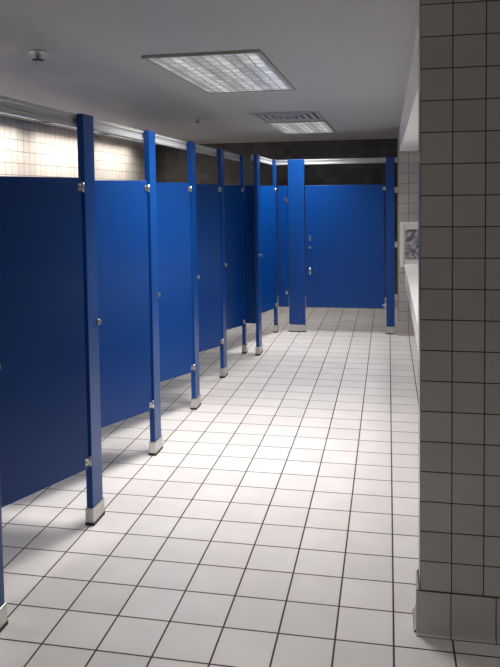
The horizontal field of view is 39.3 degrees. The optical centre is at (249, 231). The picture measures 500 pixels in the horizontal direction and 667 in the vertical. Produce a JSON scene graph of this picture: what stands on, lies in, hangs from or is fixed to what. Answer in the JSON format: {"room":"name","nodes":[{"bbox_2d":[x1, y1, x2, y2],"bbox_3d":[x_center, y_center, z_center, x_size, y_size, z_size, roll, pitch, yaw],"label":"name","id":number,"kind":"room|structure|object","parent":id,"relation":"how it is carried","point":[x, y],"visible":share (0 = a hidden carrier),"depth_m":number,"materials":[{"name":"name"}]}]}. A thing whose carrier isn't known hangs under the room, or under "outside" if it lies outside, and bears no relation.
{"room":"public restroom","nodes":[
{"label":"public restroom","id":0,"kind":"room"},
{"bbox_2d":[0,112,42,120],"bbox_3d":[-1.984,-0.999,5.858,0.300,0.015,1.220,0,3,11],"label":"ceiling light fixture","id":1,"kind":"object","parent":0,"point":[1,113],"depth_m":6.15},
{"bbox_2d":[42,121,101,133],"bbox_3d":[-1.713,-1.077,7.230,0.300,0.015,1.220,0,3,11],"label":"ceiling light fixture","id":2,"kind":"object","parent":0,"point":[50,123],"depth_m":6.99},
{"bbox_2d":[0,116,144,180],"bbox_3d":[-2.556,0.215,4.601,0.100,2.290,11.200,0,3,11],"label":"wall","id":3,"kind":"structure","parent":0,"point":[27,149],"depth_m":7.17,"materials":[{"name":"tile"}]},
{"bbox_2d":[245,185,255,322],"bbox_3d":[-0.947,0.227,7.155,2.064,1.376,0.041,0,3,11],"label":"divider panel","id":4,"kind":"object","parent":3,"relation":"attached to","point":[249,189],"visible":0.02,"depth_m":6.96,"materials":[{"name":"blue metal"}]},
{"bbox_2d":[101,134,143,141],"bbox_3d":[-1.442,-1.155,8.601,0.300,0.015,1.220,0,3,11],"label":"ceiling light fixture","id":5,"kind":"object","parent":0,"point":[109,135],"depth_m":8.51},
{"bbox_2d":[0,0,417,144],"bbox_3d":[0.053,-0.985,4.017,5.450,0.100,11.400,0,3,11],"label":"ceiling","id":6,"kind":"structure","parent":0,"point":[348,62],"depth_m":3.68,"materials":[{"name":"paint"}]},
{"bbox_2d":[29,49,46,60],"bbox_3d":[-1.044,-0.867,3.444,0.086,0.044,0.086,0,3,11],"label":"sprinkler","id":7,"kind":"object","parent":6,"relation":"attached to","point":[38,53],"visible":1,"depth_m":3.43,"materials":[{"name":"silver metal"}]},
{"bbox_2d":[141,49,294,93],"bbox_3d":[-0.125,-0.932,4.173,0.620,0.015,1.330,0,3,11],"label":"ceiling light fixture","id":8,"kind":"object","parent":6,"relation":"attached to","point":[240,71],"depth_m":4.01,"materials":[{"name":"white plastic"}]},
{"bbox_2d":[250,111,323,121],"bbox_3d":[0.356,-1.059,6.454,0.600,0.021,0.660,0,3,11],"label":"ceiling vent","id":9,"kind":"object","parent":6,"relation":"attached to","point":[306,115],"depth_m":6.36,"materials":[{"name":"grey metal"}]},
{"bbox_2d":[264,120,334,133],"bbox_3d":[0.568,-1.124,7.552,0.610,0.015,1.300,0,3,11],"label":"ceiling light fixture","id":10,"kind":"object","parent":6,"relation":"attached to","point":[314,126],"depth_m":7.44,"materials":[{"name":"white plastic"}]},
{"bbox_2d":[0,307,499,666],"bbox_3d":[0.084,1.402,4.147,5.450,0.100,11.400,0,3,11],"label":"floor","id":11,"kind":"structure","parent":0,"point":[274,522],"depth_m":3.32,"materials":[{"name":"tile"}]},
{"bbox_2d":[0,365,7,632],"bbox_3d":[-0.937,0.475,2.473,0.056,1.959,0.133,0,3,11],"label":"pilaster","id":12,"kind":"object","parent":11,"relation":"on","point":[3,605],"visible":1,"depth_m":2.56,"materials":[{"name":"blue metal"}]},
{"bbox_2d":[77,113,104,525],"bbox_3d":[-0.762,0.424,3.360,0.056,1.959,0.133,0,3,11],"label":"pilaster","id":13,"kind":"object","parent":11,"relation":"on","point":[95,509],"visible":1,"depth_m":3.34,"materials":[{"name":"blue metal"}]},
{"bbox_2d":[0,176,90,507],"bbox_3d":[-0.980,0.454,2.970,0.043,1.376,0.769,1,4,33],"label":"door","id":14,"kind":"structure","parent":13,"relation":"attached to","point":[44,443],"depth_m":3.06,"materials":[{"name":"blue laminate"}]},
{"bbox_2d":[144,130,162,455],"bbox_3d":[-0.586,0.374,4.251,0.056,1.959,0.133,0,3,11],"label":"pilaster","id":15,"kind":"object","parent":11,"relation":"on","point":[155,443],"visible":0.99,"depth_m":4.23,"materials":[{"name":"blue metal"}]},
{"bbox_2d":[95,180,153,427],"bbox_3d":[-0.827,0.403,3.874,0.043,1.376,0.774,2,4,37],"label":"door","id":16,"kind":"structure","parent":15,"relation":"attached to","point":[120,205],"depth_m":4.00,"materials":[{"name":"blue laminate"}]},
{"bbox_2d":[187,141,200,409],"bbox_3d":[-0.410,0.323,5.143,0.056,1.959,0.133,0,3,11],"label":"pilaster","id":17,"kind":"object","parent":11,"relation":"on","point":[191,146],"visible":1,"depth_m":5.12,"materials":[{"name":"blue metal"}]},
{"bbox_2d":[156,183,194,381],"bbox_3d":[-0.656,0.352,4.770,0.043,1.376,0.774,2,4,38],"label":"door","id":18,"kind":"structure","parent":17,"relation":"attached to","point":[172,199],"depth_m":4.92,"materials":[{"name":"blue laminate"}]},
{"bbox_2d":[217,149,227,377],"bbox_3d":[-0.236,0.273,6.024,0.056,1.959,0.133,0,3,11],"label":"pilaster","id":19,"kind":"object","parent":11,"relation":"on","point":[223,368],"visible":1,"depth_m":6.00,"materials":[{"name":"blue metal"}]},
{"bbox_2d":[196,184,223,351],"bbox_3d":[-0.463,0.302,5.644,0.043,1.376,0.764,1,4,35],"label":"door","id":20,"kind":"structure","parent":19,"relation":"attached to","point":[207,195],"depth_m":5.81,"materials":[{"name":"blue laminate"}]},
{"bbox_2d":[240,155,247,353],"bbox_3d":[-0.066,0.223,6.907,0.047,1.959,0.075,0,3,11],"label":"pilaster","id":21,"kind":"object","parent":11,"relation":"on","point":[244,334],"visible":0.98,"depth_m":6.89,"materials":[{"name":"blue metal"}]},
{"bbox_2d":[224,185,244,329],"bbox_3d":[-0.292,0.251,6.542,0.043,1.376,0.793,1,4,35],"label":"door","id":22,"kind":"structure","parent":21,"relation":"attached to","point":[234,299],"depth_m":6.73,"materials":[{"name":"blue metal"}]},
{"bbox_2d":[254,154,262,355],"bbox_3d":[0.082,0.224,6.857,0.056,1.959,0.165,0,3,11],"label":"pilaster","id":23,"kind":"object","parent":11,"relation":"on","point":[259,346],"visible":1,"depth_m":6.81,"materials":[{"name":"blue metal"}]},
{"bbox_2d":[272,159,278,332],"bbox_3d":[0.285,0.163,7.936,0.047,1.959,0.105,0,3,11],"label":"pilaster","id":24,"kind":"object","parent":11,"relation":"on","point":[276,325],"visible":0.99,"depth_m":7.93,"materials":[{"name":"blue metal"}]},
{"bbox_2d":[251,154,271,164],"bbox_3d":[0.139,-0.754,7.344,0.028,0.056,1.205,0,3,11],"label":"headrail","id":25,"kind":"object","parent":24,"relation":"attached to","point":[262,159],"visible":0.73,"depth_m":7.34,"materials":[{"name":"metal"}]},
{"bbox_2d":[260,186,276,312],"bbox_3d":[0.071,0.197,7.456,0.043,1.376,0.957,1,3,27],"label":"door","id":26,"kind":"structure","parent":24,"relation":"attached to","point":[267,193],"depth_m":7.70,"materials":[{"name":"blue metal"}]},
{"bbox_2d":[288,159,305,331],"bbox_3d":[0.530,0.160,7.939,0.199,1.959,0.047,0,3,11],"label":"pilaster","id":27,"kind":"object","parent":11,"relation":"on","point":[296,194],"visible":1,"depth_m":7.92,"materials":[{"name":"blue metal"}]},
{"bbox_2d":[277,186,288,306],"bbox_3d":[0.376,0.166,7.966,0.117,1.376,0.032,0,3,11],"label":"filler panel","id":28,"kind":"object","parent":27,"relation":"attached to","point":[282,191],"visible":1,"depth_m":7.96,"materials":[{"name":"blue metal"}]},
{"bbox_2d":[276,157,396,164],"bbox_3d":[0.947,-0.791,7.835,1.373,0.056,0.028,0,3,11],"label":"headrail","id":29,"kind":"object","parent":27,"relation":"attached to","point":[346,160],"visible":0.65,"depth_m":7.81,"materials":[{"name":"metal"}]},
{"bbox_2d":[386,157,394,333],"bbox_3d":[1.551,0.157,7.737,0.105,1.959,0.047,0,3,11],"label":"pilaster","id":30,"kind":"object","parent":11,"relation":"on","point":[390,232],"visible":1,"depth_m":7.72,"materials":[{"name":"blue metal"}]},
{"bbox_2d":[305,184,385,308],"bbox_3d":[1.063,0.165,7.816,0.891,1.376,0.061,0,3,11],"label":"door","id":31,"kind":"structure","parent":30,"relation":"attached to","point":[345,224],"depth_m":7.82,"materials":[{"name":"blue metal"}]},
{"bbox_2d":[404,265,417,347],"bbox_3d":[1.545,0.790,5.227,0.690,0.967,3.550,0,3,11],"label":"countertop","id":32,"kind":"structure","parent":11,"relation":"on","point":[411,271],"depth_m":5.37,"materials":[{"name":"white stone"}]},
{"bbox_3d":[-1.110,0.524,1.597,0.056,1.959,0.133,0,3,11],"label":"pilaster","id":33,"kind":"object","parent":11,"relation":"on","visible":0},
{"bbox_2d":[0,95,239,160],"bbox_3d":[-0.912,-0.494,2.799,0.028,0.056,8.365,0,3,11],"label":"headrail","id":34,"kind":"object","parent":33,"relation":"attached to","point":[9,105],"visible":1,"depth_m":3.45,"materials":[{"name":"metal"}]},
{"bbox_2d":[155,139,397,296],"bbox_3d":[1.162,-0.105,9.616,5.250,2.290,0.100,0,3,11],"label":"wall","id":35,"kind":"structure","parent":0,"point":[171,163],"depth_m":9.61,"materials":[{"name":"brown tile"}]},
{"bbox_2d":[278,296,397,308],"bbox_3d":[1.179,0.962,9.611,5.220,0.158,0.022,0,3,11],"label":"baseboard","id":36,"kind":"structure","parent":35,"relation":"attached to","point":[396,301],"depth_m":9.50,"materials":[{"name":"tile"}]},
{"bbox_2d":[397,126,417,321],"bbox_3d":[2.510,-0.011,7.538,1.800,2.290,0.140,0,3,11],"label":"wall","id":37,"kind":"structure","parent":0,"point":[407,161],"depth_m":7.61,"materials":[{"name":"tile"}]},
{"bbox_2d":[394,187,397,299],"bbox_3d":[1.605,0.128,7.696,0.032,1.240,0.033,0,3,11],"label":"wall bracket","id":38,"kind":"object","parent":37,"relation":"attached to","point":[395,188],"visible":1,"depth_m":7.68,"materials":[{"name":"silver metal"}]},
{"bbox_2d":[398,321,414,335],"bbox_3d":[1.988,1.060,7.619,0.740,0.158,0.022,0,3,11],"label":"baseboard","id":39,"kind":"structure","parent":37,"relation":"attached to","point":[405,328],"depth_m":7.68,"materials":[{"name":"tile"}]},
{"bbox_2d":[400,222,417,266],"bbox_3d":[1.783,0.136,7.605,0.292,0.490,0.024,0,3,11],"label":"picture frame","id":40,"kind":"object","parent":37,"relation":"attached to","point":[408,230],"visible":0.54,"depth_m":7.61,"materials":[{"name":"white wood"}]},
{"bbox_2d":[418,0,499,597],"bbox_3d":[1.486,0.285,2.336,1.792,2.290,0.140,0,3,11],"label":"wall","id":41,"kind":"structure","parent":0,"point":[459,40],"depth_m":2.41,"materials":[{"name":"tile"}]},
{"bbox_2d":[400,26,417,150],"bbox_3d":[1.480,-0.870,4.982,0.725,0.270,5.170,0,3,11],"label":"trim","id":42,"kind":"structure","parent":41,"relation":"attached to","point":[409,119],"depth_m":4.38,"materials":[{"name":"paint"}]},
{"bbox_2d":[412,569,419,631],"bbox_3d":[0.610,1.351,2.570,0.022,0.158,0.140,0,3,11],"label":"baseboard","id":43,"kind":"structure","parent":41,"relation":"attached to","point":[417,570],"depth_m":2.57,"materials":[{"name":"tile"}]},
{"bbox_2d":[416,590,499,644],"bbox_3d":[1.477,1.354,2.316,1.806,0.158,0.022,0,3,11],"label":"baseboard","id":44,"kind":"structure","parent":41,"relation":"attached to","point":[439,615],"depth_m":2.46,"materials":[{"name":"tile"}]}
]}

